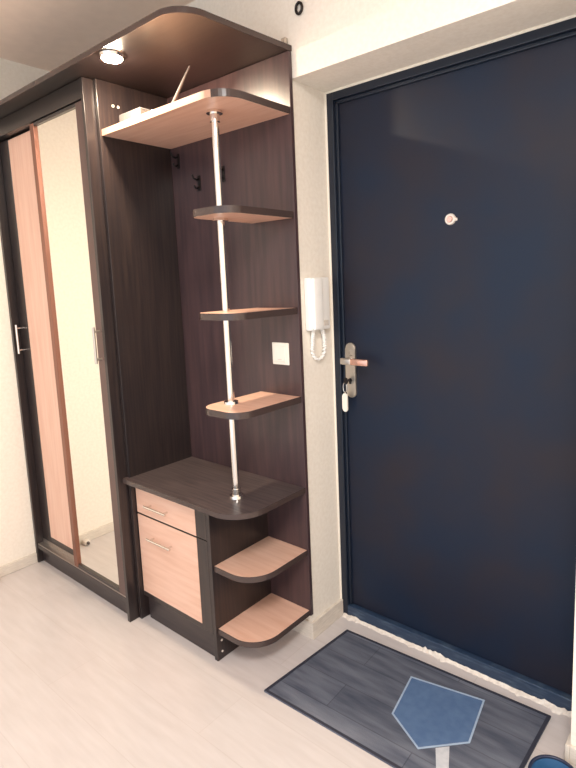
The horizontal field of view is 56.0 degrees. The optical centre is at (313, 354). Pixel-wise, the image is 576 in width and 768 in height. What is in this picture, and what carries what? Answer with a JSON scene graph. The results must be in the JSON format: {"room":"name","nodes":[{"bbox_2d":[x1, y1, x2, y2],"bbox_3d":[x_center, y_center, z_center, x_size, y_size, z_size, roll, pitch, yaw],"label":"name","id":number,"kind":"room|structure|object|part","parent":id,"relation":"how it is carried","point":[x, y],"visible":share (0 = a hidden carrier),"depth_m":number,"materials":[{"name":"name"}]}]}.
{"room":"apartment entrance hallway","nodes":[
{"label":"apartment entrance hallway","id":0,"kind":"room"},
{"bbox_2d":[0,58,49,566],"bbox_3d":[-2.205,-0.020,1.860,0.120,2.485,2.900,4,10,39],"label":"wall","id":1,"kind":"structure","parent":0,"point":[17,540],"depth_m":2.67,"materials":[{"name":"paint"}]},
{"bbox_2d":[0,553,37,576],"bbox_3d":[-2.229,1.212,1.839,0.012,0.052,2.522,4,10,39],"label":"baseboard","id":2,"kind":"structure","parent":1,"relation":"attached to","point":[21,563],"depth_m":2.73,"materials":[{"name":"laminate"}]},
{"bbox_2d":[0,0,193,70],"bbox_3d":[-0.591,-1.211,0.591,4.083,0.100,3.292,4,10,39],"label":"ceiling","id":3,"kind":"structure","parent":0,"point":[42,34],"depth_m":2.25,"materials":[{"name":"paint"}]},
{"bbox_2d":[0,561,570,767],"bbox_3d":[-0.497,1.349,0.943,4.083,0.100,3.292,4,10,39],"label":"floor","id":4,"kind":"structure","parent":0,"point":[83,685],"depth_m":1.87,"materials":[{"name":"laminate"}]},
{"bbox_2d":[0,77,139,621],"bbox_3d":[-1.034,0.007,2.529,0.859,2.164,0.404,4,10,39],"label":"wardrobe","id":5,"kind":"object","parent":4,"relation":"on","point":[53,235],"visible":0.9,"depth_m":2.34,"materials":[{"name":"dark wenge wood"},{"name":"beech wood"},{"name":"mirror glass"}]},
{"bbox_3d":[-1.424,-0.076,2.629,0.011,0.140,0.040,4,10,39],"label":"handle","id":6,"kind":"part","parent":5,"relation":"part of","materials":[{"name":"silver metal"}]},
{"bbox_3d":[-1.352,-0.019,2.803,0.018,2.164,0.376,4,10,39],"label":"panel","id":7,"kind":"part","parent":5,"relation":"part of","materials":[{"name":"brown wood"}]},
{"bbox_3d":[-1.243,-0.021,2.525,0.326,1.935,0.010,4,10,39],"label":"door","id":8,"kind":"part","parent":5,"relation":"part of","materials":[{"name":"brown wood"}]},
{"bbox_3d":[-1.028,-0.955,2.158,0.352,0.012,0.022,4,10,39],"label":"rail","id":9,"kind":"part","parent":5,"relation":"part of","materials":[{"name":"brown wood"}]},
{"bbox_3d":[-1.205,0.958,2.658,0.331,0.043,0.016,4,10,39],"label":"rail","id":10,"kind":"part","parent":5,"relation":"part of","materials":[{"name":"brown wood"}]},
{"bbox_3d":[-0.991,0.019,2.294,0.352,1.956,0.012,4,10,39],"label":"door","id":11,"kind":"part","parent":5,"relation":"part of","materials":[{"name":"white mirror"}]},
{"bbox_3d":[-0.994,0.990,2.669,0.822,0.019,0.354,4,10,39],"label":"panel","id":12,"kind":"part","parent":5,"relation":"part of","materials":[{"name":"brown wood"}]},
{"bbox_3d":[-0.852,-0.036,2.129,0.011,0.145,0.032,4,10,39],"label":"handle","id":13,"kind":"part","parent":5,"relation":"part of","materials":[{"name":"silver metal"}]},
{"bbox_3d":[-0.957,0.996,2.426,0.352,0.016,0.022,4,10,39],"label":"rail","id":14,"kind":"part","parent":5,"relation":"part of","materials":[{"name":"brown wood"}]},
{"bbox_3d":[-0.699,0.029,2.275,0.018,2.164,0.376,4,10,39],"label":"panel","id":15,"kind":"part","parent":5,"relation":"part of","materials":[{"name":"brown wood"}]},
{"bbox_2d":[0,6,291,118],"bbox_3d":[-0.819,-1.052,2.145,1.553,0.018,0.449,4,10,39],"label":"board","id":16,"kind":"object","parent":5,"relation":"on","point":[158,49],"visible":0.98,"depth_m":1.84,"materials":[{"name":"brown wood"}]},
{"bbox_2d":[99,50,123,63],"bbox_3d":[-0.675,-0.992,1.811,0.080,0.020,0.080,4,10,39],"label":"spotlight","id":17,"kind":"object","parent":16,"relation":"attached to","point":[109,56],"visible":1,"depth_m":1.79,"materials":[{"name":"silver metal"}]},
{"bbox_3d":[-0.675,-0.987,1.811,0.068,0.008,0.068,4,10,39],"label":"bulb","id":18,"kind":"part","parent":17,"relation":"part of","materials":[{"name":"beige glass"}]},
{"bbox_2d":[93,51,312,618],"bbox_3d":[-0.409,0.047,2.068,0.690,2.164,0.333,4,10,39],"label":"open shelving unit","id":19,"kind":"object","parent":4,"relation":"on","point":[199,188],"visible":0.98,"depth_m":2.12,"materials":[{"name":"brown wood"}]},
{"bbox_2d":[119,107,150,121],"bbox_3d":[-0.608,-0.867,1.974,0.229,0.046,0.088,4,10,39],"label":"plastic box","id":20,"kind":"object","parent":19,"relation":"on","point":[138,111],"visible":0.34,"depth_m":1.96,"materials":[{"name":"white plastic"}]},
{"bbox_3d":[-0.675,0.029,2.273,0.017,2.164,0.316,4,10,39],"label":"panel","id":21,"kind":"part","parent":19,"relation":"part of","materials":[{"name":"brown wood"}]},
{"bbox_2d":[171,65,189,102],"bbox_3d":[-0.500,-0.939,1.965,0.165,0.175,0.015,3,9,34],"label":"rod","id":22,"kind":"object","parent":19,"relation":"on","point":[188,68],"visible":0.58,"depth_m":1.94,"materials":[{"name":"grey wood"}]},
{"bbox_2d":[104,96,287,148],"bbox_3d":[-0.438,-0.834,1.940,0.668,0.022,0.307,4,10,39],"label":"shelf","id":23,"kind":"object","parent":19,"relation":"attached to","point":[184,123],"depth_m":1.90,"materials":[{"name":"brown wood"}]},
{"bbox_3d":[-0.311,-0.025,2.183,0.690,2.060,0.016,4,10,39],"label":"panel","id":24,"kind":"part","parent":19,"relation":"part of","materials":[{"name":"brown wood"}]},
{"bbox_2d":[194,213,288,222],"bbox_3d":[-0.249,-0.477,1.842,0.202,0.022,0.309,4,10,39],"label":"shelf","id":25,"kind":"object","parent":19,"relation":"attached to","point":[216,217],"depth_m":1.83,"materials":[{"name":"brown wood"}]},
{"bbox_2d":[202,308,288,313],"bbox_3d":[-0.236,-0.143,1.888,0.202,0.022,0.309,4,10,39],"label":"shelf","id":26,"kind":"object","parent":19,"relation":"attached to","point":[224,310],"depth_m":1.86,"materials":[{"name":"brown wood"}]},
{"bbox_2d":[206,391,297,412],"bbox_3d":[-0.225,0.179,1.933,0.202,0.022,0.309,4,10,39],"label":"shelf","id":27,"kind":"object","parent":19,"relation":"attached to","point":[260,401],"depth_m":1.91,"materials":[{"name":"brown wood"}]},
{"bbox_2d":[272,342,289,364],"bbox_3d":[-0.124,-0.004,2.014,0.082,0.083,0.012,4,10,39],"label":"light switch","id":28,"kind":"object","parent":19,"relation":"attached to","point":[280,351],"visible":1,"depth_m":2.01,"materials":[{"name":"white plastic"}]},
{"bbox_2d":[122,457,309,660],"bbox_3d":[-0.394,0.811,2.158,0.689,0.626,0.339,4,10,39],"label":"base cabinet","id":29,"kind":"object","parent":4,"relation":"on","point":[210,560],"visible":1,"depth_m":2.06,"materials":[{"name":"brown wood"}]},
{"bbox_3d":[-0.619,0.611,2.125,0.142,0.010,0.027,4,10,39],"label":"handle","id":30,"kind":"part","parent":29,"relation":"part of","materials":[{"name":"silver metal"}]},
{"bbox_3d":[-0.609,0.748,2.139,0.152,0.010,0.027,4,10,39],"label":"handle","id":31,"kind":"part","parent":29,"relation":"part of","materials":[{"name":"silver metal"}]},
{"bbox_3d":[-0.584,0.598,2.113,0.378,0.126,0.002,4,10,39],"label":"inset panel","id":32,"kind":"part","parent":29,"relation":"part of","materials":[{"name":"brown wood"}]},
{"bbox_3d":[-0.575,0.838,2.146,0.378,0.342,0.002,4,10,39],"label":"inset panel","id":33,"kind":"part","parent":29,"relation":"part of","materials":[{"name":"brown wood"}]},
{"bbox_3d":[-0.557,0.598,2.103,0.444,0.132,0.018,4,10,39],"label":"drawer","id":34,"kind":"part","parent":29,"relation":"part of","materials":[{"name":"wood"}]},
{"bbox_3d":[-0.547,0.848,2.138,0.444,0.368,0.018,4,10,39],"label":"door","id":35,"kind":"part","parent":29,"relation":"part of","materials":[{"name":"wood"}]},
{"bbox_3d":[-0.281,0.826,2.096,0.018,0.606,0.296,4,10,39],"label":"panel","id":36,"kind":"part","parent":29,"relation":"part of","materials":[{"name":"brown wood"}]},
{"bbox_2d":[215,536,306,576],"bbox_3d":[-0.194,0.769,2.021,0.203,0.020,0.286,4,10,39],"label":"corner shelf","id":37,"kind":"object","parent":29,"relation":"attached to","point":[263,556],"depth_m":2.01,"materials":[{"name":"brown wood"}]},
{"bbox_2d":[219,593,308,641],"bbox_3d":[-0.185,1.015,2.055,0.203,0.020,0.286,4,10,39],"label":"corner shelf","id":38,"kind":"object","parent":29,"relation":"attached to","point":[269,617],"depth_m":2.05,"materials":[{"name":"brown wood"}]},
{"bbox_2d":[264,629,550,767],"bbox_3d":[0.289,1.149,1.784,0.809,0.007,0.464,4,10,39],"label":"doormat","id":39,"kind":"object","parent":4,"relation":"on","point":[403,710],"visible":1,"depth_m":1.75,"materials":[{"name":"grey fabric"}]},
{"bbox_3d":[0.369,1.176,1.552,0.040,0.001,0.132,0,8,14],"label":"emblem post","id":40,"kind":"part","parent":39,"relation":"part of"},
{"bbox_2d":[528,754,573,767],"bbox_3d":[0.655,1.162,1.471,0.136,0.041,0.136,4,10,39],"label":"bowl","id":41,"kind":"object","parent":4,"relation":"on","point":[540,761],"visible":1,"depth_m":1.52,"materials":[{"name":"blue plastic"}]},
{"bbox_2d":[185,0,575,745],"bbox_3d":[0.369,-0.117,1.878,4.083,2.485,0.392,4,10,39],"label":"wall","id":42,"kind":"structure","parent":0,"point":[335,44],"depth_m":1.84,"materials":[{"name":"paint"}]},
{"bbox_2d":[281,37,287,43],"bbox_3d":[-0.101,-1.060,1.836,0.020,0.028,0.018,4,10,39],"label":"bracket","id":43,"kind":"object","parent":42,"relation":"attached to","point":[285,40],"visible":0.58,"depth_m":1.83,"materials":[{"name":"beige plastic"}]},
{"bbox_2d":[295,1,302,14],"bbox_3d":[-0.049,-1.144,1.785,0.035,0.043,0.009,4,10,39],"label":"ring","id":44,"kind":"object","parent":42,"relation":"attached to","point":[298,2],"visible":1,"depth_m":1.78,"materials":[{"name":"black metal"}]},
{"bbox_2d":[304,277,329,359],"bbox_3d":[0.020,-0.132,2.017,0.040,0.310,0.118,4,10,39],"label":"intercom","id":45,"kind":"object","parent":42,"relation":"attached to","point":[316,289],"visible":1,"depth_m":1.98,"materials":[{"name":"white plastic"}]},
{"bbox_3d":[0.019,-0.041,2.037,0.021,0.124,0.091,4,10,39],"label":"cord","id":46,"kind":"part","parent":45,"relation":"part of","materials":[{"name":"white plastic"}]},
{"bbox_2d":[292,599,342,639],"bbox_3d":[-0.018,1.065,2.254,0.202,0.070,0.203,4,10,39],"label":"baseboard","id":47,"kind":"structure","parent":42,"relation":"attached to","point":[310,629],"depth_m":2.16,"materials":[{"name":"laminate"}]},
{"bbox_2d":[324,14,575,598],"bbox_3d":[0.445,0.079,1.841,0.947,2.061,0.008,4,10,39],"label":"trim","id":48,"kind":"structure","parent":42,"relation":"attached to","point":[574,15],"depth_m":2.03,"materials":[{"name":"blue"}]},
{"bbox_2d":[326,17,575,710],"bbox_3d":[0.455,0.088,1.854,0.943,2.079,0.116,4,10,39],"label":"door","id":49,"kind":"structure","parent":42,"relation":"in","point":[452,179],"depth_m":1.82,"materials":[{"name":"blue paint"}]},
{"bbox_3d":[0.122,0.025,2.052,0.048,0.025,0.016,4,10,39],"label":"lever","id":50,"kind":"part","parent":49,"relation":"part of","materials":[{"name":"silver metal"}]},
{"bbox_2d":[342,378,349,411],"bbox_3d":[0.128,0.155,2.112,0.028,0.136,0.022,4,10,39],"label":"key","id":51,"kind":"object","parent":49,"relation":"hanging from","point":[344,396],"visible":1,"depth_m":2.11,"materials":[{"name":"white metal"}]},
{"bbox_3d":[0.146,0.061,2.109,0.046,0.216,0.010,4,10,39],"label":"lock plate","id":52,"kind":"part","parent":49,"relation":"part of","materials":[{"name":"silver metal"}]},
{"bbox_3d":[0.169,0.029,2.014,0.078,0.025,0.014,4,10,39],"label":"lever","id":53,"kind":"part","parent":49,"relation":"part of","materials":[{"name":"orange metal"}]},
{"bbox_3d":[0.506,1.089,2.009,0.885,0.050,0.069,4,10,39],"label":"sill","id":54,"kind":"part","parent":49,"relation":"part of","materials":[{"name":"metal"}]},
{"bbox_2d":[342,613,571,716],"bbox_3d":[0.476,1.111,1.974,0.919,0.018,0.024,4,10,39],"label":"trim","id":55,"kind":"structure","parent":42,"relation":"attached to","point":[557,710],"depth_m":1.93,"materials":[{"name":"paint"}]},
{"bbox_2d":[565,731,575,767],"bbox_3d":[1.306,1.163,1.184,1.367,0.070,0.203,4,10,39],"label":"baseboard","id":56,"kind":"structure","parent":42,"relation":"attached to","point":[570,750],"depth_m":1.53,"materials":[{"name":"laminate"}]}
]}

